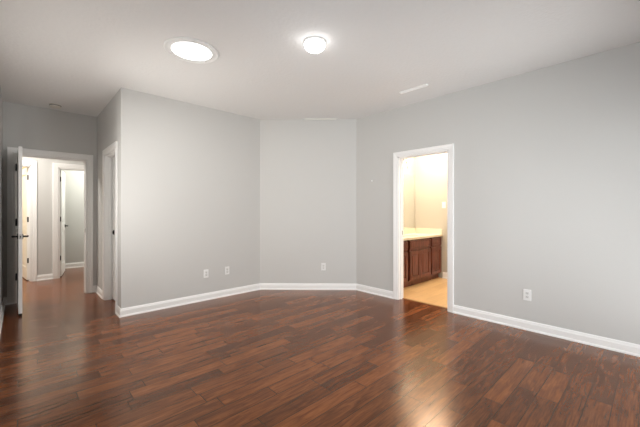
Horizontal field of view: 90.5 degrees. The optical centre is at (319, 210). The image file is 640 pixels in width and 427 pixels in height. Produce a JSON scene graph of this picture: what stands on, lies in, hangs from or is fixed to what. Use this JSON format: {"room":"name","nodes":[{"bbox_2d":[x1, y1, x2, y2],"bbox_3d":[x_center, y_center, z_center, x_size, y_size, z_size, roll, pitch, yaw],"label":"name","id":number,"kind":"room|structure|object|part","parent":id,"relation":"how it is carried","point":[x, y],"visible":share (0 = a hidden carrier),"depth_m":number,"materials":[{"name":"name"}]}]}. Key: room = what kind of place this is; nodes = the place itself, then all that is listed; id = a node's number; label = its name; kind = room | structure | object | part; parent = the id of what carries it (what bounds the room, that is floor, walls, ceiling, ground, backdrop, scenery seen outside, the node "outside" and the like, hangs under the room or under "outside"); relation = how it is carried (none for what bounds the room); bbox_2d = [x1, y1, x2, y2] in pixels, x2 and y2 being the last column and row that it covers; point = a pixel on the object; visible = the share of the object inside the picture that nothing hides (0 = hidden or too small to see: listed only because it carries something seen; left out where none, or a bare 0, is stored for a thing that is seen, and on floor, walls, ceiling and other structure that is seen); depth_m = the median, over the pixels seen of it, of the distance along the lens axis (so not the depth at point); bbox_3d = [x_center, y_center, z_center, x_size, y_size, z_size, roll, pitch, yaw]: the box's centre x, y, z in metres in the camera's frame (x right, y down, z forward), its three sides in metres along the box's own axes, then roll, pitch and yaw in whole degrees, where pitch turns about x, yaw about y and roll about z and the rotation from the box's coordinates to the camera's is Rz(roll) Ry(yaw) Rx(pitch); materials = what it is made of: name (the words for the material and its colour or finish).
{"room":"empty bedroom","nodes":[
{"label":"empty bedroom","id":0,"kind":"room"},
{"bbox_2d":[0,87,2,308],"bbox_3d":[-1.981,-0.105,1.760,0.120,2.740,6.760,0,0,-43],"label":"wall","id":1,"kind":"structure","parent":0,"point":[1,99],"depth_m":3.96,"materials":[{"name":"beige paint"}]},
{"bbox_2d":[0,298,4,334],"bbox_3d":[-1.970,1.215,1.853,0.024,0.100,6.640,0,0,-43],"label":"baseboard","id":2,"kind":"structure","parent":1,"relation":"attached to","point":[2,309],"depth_m":3.74,"materials":[{"name":"white wood"}]},
{"bbox_2d":[3,101,96,297],"bbox_3d":[-3.821,-0.105,4.754,4.420,2.740,0.120,0,0,-43],"label":"wall","id":3,"kind":"structure","parent":0,"point":[25,126],"depth_m":4.57,"materials":[{"name":"beige paint"}]},
{"bbox_2d":[11,146,28,315],"bbox_3d":[-3.873,0.243,4.085,0.157,2.041,0.791,0,0,-45],"label":"door","id":4,"kind":"structure","parent":3,"relation":"in","point":[18,167],"depth_m":3.81,"materials":[{"name":"white wood"}]},
{"bbox_2d":[7,147,92,304],"bbox_3d":[-3.925,0.199,4.656,0.954,2.132,0.160,0,0,-43],"label":"door frame","id":5,"kind":"structure","parent":3,"relation":"attached to","point":[11,151],"depth_m":4.48,"materials":[{"name":"white wood"}]},
{"bbox_2d":[22,157,83,274],"bbox_3d":[-4.976,-0.105,5.975,4.420,2.740,0.120,0,0,-43],"label":"wall","id":6,"kind":"structure","parent":0,"point":[44,166],"depth_m":5.83,"materials":[{"name":"beige paint"}]},
{"bbox_2d":[22,167,28,279],"bbox_3d":[-5.560,0.230,5.977,0.736,2.040,0.157,0,0,38],"label":"door","id":7,"kind":"structure","parent":6,"relation":"in","point":[25,172],"depth_m":5.85,"materials":[{"name":"white wood"}]},
{"bbox_2d":[22,160,36,281],"bbox_3d":[-5.508,0.183,5.472,0.931,2.163,0.160,0,0,-43],"label":"door frame","id":8,"kind":"structure","parent":6,"relation":"attached to","point":[33,168],"depth_m":5.70,"materials":[{"name":"white wood"}]},
{"bbox_2d":[37,274,52,280],"bbox_3d":[-5.043,1.215,5.813,0.220,0.100,0.024,0,0,-43],"label":"baseboard","id":9,"kind":"structure","parent":6,"relation":"attached to","point":[45,276],"depth_m":5.81,"materials":[{"name":"white wood"}]},
{"bbox_2d":[60,170,67,275],"bbox_3d":[-5.172,0.230,6.360,0.157,2.040,0.766,0,0,-34],"label":"door","id":10,"kind":"structure","parent":6,"relation":"in","point":[62,174],"depth_m":6.27,"materials":[{"name":"white wood"}]},
{"bbox_2d":[53,163,83,278],"bbox_3d":[-4.674,0.183,6.260,0.936,2.163,0.160,0,0,-43],"label":"door frame","id":11,"kind":"structure","parent":6,"relation":"attached to","point":[57,167],"depth_m":5.93,"materials":[{"name":"white wood"}]},
{"bbox_2d":[62,170,83,262],"bbox_3d":[-5.037,-0.105,7.596,2.280,2.740,0.120,0,0,-43],"label":"wall","id":12,"kind":"structure","parent":0,"point":[74,180],"depth_m":7.09,"materials":[{"name":"beige paint"}]},
{"bbox_2d":[65,262,83,268],"bbox_3d":[-5.031,1.210,7.503,2.160,0.110,0.024,0,0,-43],"label":"baseboard","id":13,"kind":"structure","parent":12,"relation":"attached to","point":[77,264],"depth_m":7.08,"materials":[{"name":"white wood"}]},
{"bbox_2d":[97,88,132,308],"bbox_3d":[-2.893,-0.105,4.421,0.120,2.740,1.640,0,0,-43],"label":"wall","id":14,"kind":"structure","parent":0,"point":[115,121],"depth_m":3.85,"materials":[{"name":"beige paint"}]},
{"bbox_2d":[95,286,101,298],"bbox_3d":[-3.312,1.215,4.758,0.024,0.100,0.575,0,0,-43],"label":"baseboard","id":15,"kind":"structure","parent":14,"relation":"attached to","point":[98,291],"depth_m":4.75,"materials":[{"name":"white wood"}]},
{"bbox_2d":[102,141,116,311],"bbox_3d":[-2.763,0.200,4.283,0.160,2.130,0.870,0,0,-43],"label":"door frame","id":16,"kind":"structure","parent":14,"relation":"attached to","point":[110,151],"depth_m":4.51,"materials":[{"name":"white wood"}]},
{"bbox_2d":[112,156,114,299],"bbox_3d":[-2.729,0.239,4.304,0.067,2.016,0.718,0,0,-43],"label":"door","id":17,"kind":"structure","parent":14,"relation":"in","point":[113,158],"depth_m":4.48,"materials":[{"name":"white wood"}]},
{"bbox_2d":[115,305,120,316],"bbox_3d":[-2.441,1.215,3.837,0.024,0.100,0.219,0,0,-43],"label":"baseboard","id":18,"kind":"structure","parent":14,"relation":"attached to","point":[118,308],"depth_m":3.85,"materials":[{"name":"white wood"}]},
{"bbox_2d":[133,90,259,305],"bbox_3d":[-1.649,-0.105,4.551,1.867,2.740,0.120,0,0,-43],"label":"wall","id":19,"kind":"structure","parent":0,"point":[196,168],"depth_m":4.35,"materials":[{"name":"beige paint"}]},
{"bbox_2d":[119,283,259,317],"bbox_3d":[-1.671,1.215,4.432,1.961,0.100,0.024,0,0,-43],"label":"baseboard","id":20,"kind":"structure","parent":19,"relation":"attached to","point":[150,307],"depth_m":4.28,"materials":[{"name":"white wood"}]},
{"bbox_2d":[204,269,208,277],"bbox_3d":[-1.615,0.888,4.495,0.072,0.118,0.009,0,0,-43],"label":"wall outlet","id":21,"kind":"object","parent":19,"relation":"attached to","point":[206,272],"visible":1,"depth_m":4.50,"materials":[{"name":"white plastic"}]},
{"bbox_2d":[225,266,228,274],"bbox_3d":[-1.381,0.885,4.716,0.072,0.118,0.009,0,0,-43],"label":"wall outlet","id":22,"kind":"object","parent":19,"relation":"attached to","point":[227,267],"visible":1,"depth_m":4.71,"materials":[{"name":"white plastic"}]},
{"bbox_2d":[260,119,355,283],"bbox_3d":[-0.190,-0.105,5.161,1.551,2.740,0.120,0,0,1],"label":"wall","id":23,"kind":"structure","parent":0,"point":[308,167],"depth_m":5.10,"materials":[{"name":"beige paint"}]},
{"bbox_2d":[260,283,355,289],"bbox_3d":[-0.191,1.215,5.089,1.551,0.100,0.024,0,0,1],"label":"baseboard","id":24,"kind":"structure","parent":23,"relation":"attached to","point":[263,286],"depth_m":5.09,"materials":[{"name":"white wood"}]},
{"bbox_2d":[321,263,325,269],"bbox_3d":[0.055,0.895,5.092,0.072,0.118,0.009,0,0,1],"label":"wall outlet","id":25,"kind":"object","parent":23,"relation":"attached to","point":[323,265],"visible":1,"depth_m":5.09,"materials":[{"name":"white plastic"}]},
{"bbox_2d":[0,267,639,426],"bbox_3d":[-1.706,1.315,4.787,7.900,0.100,11.100,0,0,-43],"label":"floor","id":26,"kind":"structure","parent":0,"point":[259,358],"depth_m":2.58,"materials":[{"name":"brown wood"}]},
{"bbox_2d":[403,236,440,287],"bbox_3d":[1.479,0.870,5.597,1.752,0.790,0.551,0,0,-43],"label":"vanity cabinet","id":27,"kind":"object","parent":26,"relation":"on","point":[421,257],"visible":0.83,"depth_m":5.48,"materials":[{"name":"brown wood"}]},
{"bbox_3d":[1.243,0.570,5.010,0.510,0.140,0.022,0,0,-43],"label":"drawer","id":28,"kind":"part","parent":27,"relation":"part of","materials":[{"name":"brown wood"}]},
{"bbox_3d":[1.243,0.910,5.010,0.510,0.480,0.022,0,0,-43],"label":"door","id":29,"kind":"part","parent":27,"relation":"part of","materials":[{"name":"brown wood"}]},
{"bbox_3d":[1.607,0.910,5.354,0.342,0.480,0.022,0,0,-43],"label":"door","id":30,"kind":"part","parent":27,"relation":"part of","materials":[{"name":"brown wood"}]},
{"bbox_2d":[403,228,442,240],"bbox_3d":[1.486,0.445,5.590,1.756,0.210,0.575,0,0,-43],"label":"countertop","id":31,"kind":"structure","parent":27,"relation":"on","point":[408,233],"depth_m":6.03,"materials":[{"name":"beige stone"}]},
{"bbox_3d":[1.860,0.910,5.593,0.342,0.480,0.022,0,0,-43],"label":"door","id":32,"kind":"part","parent":27,"relation":"part of","materials":[{"name":"brown wood"}]},
{"bbox_3d":[2.158,0.570,5.875,0.360,0.140,0.022,0,0,-43],"label":"drawer","id":33,"kind":"part","parent":27,"relation":"part of","materials":[{"name":"brown wood"}]},
{"bbox_3d":[2.158,0.910,5.875,0.360,0.480,0.022,0,0,-43],"label":"door","id":34,"kind":"part","parent":27,"relation":"part of","materials":[{"name":"brown wood"}]},
{"bbox_2d":[403,298,446,308],"bbox_3d":[1.449,1.263,4.339,0.032,0.008,0.710,0,0,-43],"label":"threshold","id":35,"kind":"object","parent":26,"relation":"on","point":[403,298],"visible":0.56,"depth_m":4.32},
{"bbox_2d":[0,0,639,119],"bbox_3d":[-1.706,-1.525,4.787,7.900,0.100,11.100,0,0,-43],"label":"ceiling","id":36,"kind":"structure","parent":0,"point":[76,55],"depth_m":2.88,"materials":[{"name":"paint"}]},
{"bbox_2d":[49,103,61,108],"bbox_3d":[-3.672,-1.451,4.400,0.134,0.048,0.134,0,0,-43],"label":"smoke detector","id":37,"kind":"object","parent":36,"relation":"attached to","point":[52,105],"visible":1,"depth_m":4.36,"materials":[{"name":"plastic"}]},
{"bbox_2d":[164,37,218,63],"bbox_3d":[-1.178,-1.463,2.916,0.469,0.024,0.469,0,0,-43],"label":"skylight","id":38,"kind":"object","parent":36,"relation":"attached to","point":[192,50],"visible":1,"depth_m":2.87,"materials":[{"name":"white plastic"}]},
{"bbox_2d":[171,42,211,59],"bbox_3d":[-1.178,-1.462,2.916,0.343,0.022,0.343,0,0,-43],"label":"diffuser","id":39,"kind":"object","parent":38,"relation":"attached to","point":[185,50],"depth_m":2.89,"materials":[{"name":"white"}]},
{"bbox_2d":[304,36,324,52],"bbox_3d":[-0.047,-1.433,2.764,0.188,0.083,0.188,0,0,-43],"label":"ceiling lamp","id":40,"kind":"object","parent":36,"relation":"attached to","point":[313,44],"visible":1,"depth_m":2.71,"materials":[{"name":"white glass"}]},
{"bbox_2d":[304,118,335,119],"bbox_3d":[0.007,-1.468,5.066,0.510,0.014,0.040,0,0,1],"label":"ceiling vent","id":41,"kind":"object","parent":36,"relation":"in","point":[304,118],"visible":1,"depth_m":5.05,"materials":[{"name":"white metal"}]},
{"bbox_2d":[399,84,427,93],"bbox_3d":[1.125,-1.468,3.817,0.050,0.014,0.360,0,0,-43],"label":"ceiling vent","id":42,"kind":"object","parent":36,"relation":"in","point":[424,85],"visible":1,"depth_m":3.81,"materials":[{"name":"metal"}]},
{"bbox_2d":[403,157,414,228],"bbox_3d":[1.246,-0.105,5.844,1.760,2.740,0.120,0,0,-43],"label":"wall","id":43,"kind":"structure","parent":0,"point":[410,161],"depth_m":6.30,"materials":[{"name":"beige paint"}]},
{"bbox_2d":[403,159,407,168],"bbox_3d":[1.383,-0.902,5.778,0.720,0.235,0.162,0,0,-43],"label":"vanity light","id":44,"kind":"object","parent":43,"relation":"attached to","point":[404,160],"visible":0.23,"depth_m":5.93,"materials":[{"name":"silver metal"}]},
{"bbox_2d":[403,174,413,227],"bbox_3d":[1.291,-0.185,5.799,1.645,1.040,0.006,0,0,-43],"label":"wall mirror","id":45,"kind":"object","parent":43,"relation":"attached to","point":[408,180],"visible":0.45,"depth_m":6.22,"materials":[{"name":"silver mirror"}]},
{"bbox_2d":[403,228,441,233],"bbox_3d":[1.482,0.391,5.594,1.756,0.101,0.563,0,0,-43],"label":"backsplash","id":46,"kind":"structure","parent":43,"relation":"attached to","point":[408,230],"depth_m":6.19,"materials":[{"name":"beige stone"}]},
{"bbox_2d":[415,153,446,277],"bbox_3d":[2.935,-0.105,5.425,0.120,2.740,3.050,0,0,-43],"label":"wall","id":47,"kind":"structure","parent":0,"point":[431,170],"depth_m":6.12,"materials":[{"name":"beige paint"}]},
{"bbox_2d":[356,42,639,344],"bbox_3d":[1.997,-0.105,3.681,0.120,2.740,4.085,0,0,-43],"label":"wall","id":48,"kind":"structure","parent":0,"point":[547,159],"depth_m":3.31,"materials":[{"name":"beige paint"}]},
{"bbox_2d":[356,284,392,298],"bbox_3d":[0.817,1.215,4.824,0.024,0.100,0.702,0,0,-43],"label":"baseboard","id":49,"kind":"structure","parent":48,"relation":"attached to","point":[372,290],"depth_m":4.80,"materials":[{"name":"white wood"}]},
{"bbox_2d":[393,143,453,312],"bbox_3d":[1.410,0.213,4.302,0.160,2.104,0.872,0,0,-43],"label":"door frame","id":50,"kind":"structure","parent":48,"relation":"attached to","point":[398,157],"depth_m":4.43,"materials":[{"name":"white wood"}]},
{"bbox_2d":[523,289,530,300],"bbox_3d":[2.202,0.893,3.370,0.009,0.118,0.072,0,0,-43],"label":"wall outlet","id":51,"kind":"object","parent":48,"relation":"attached to","point":[526,293],"visible":1,"depth_m":3.37,"materials":[{"name":"white plastic"}]},
{"bbox_2d":[453,305,639,356],"bbox_3d":[2.461,1.215,3.085,0.024,0.100,2.341,0,0,-43],"label":"baseboard","id":52,"kind":"structure","parent":48,"relation":"attached to","point":[624,347],"depth_m":3.19,"materials":[{"name":"white wood"}]}
]}

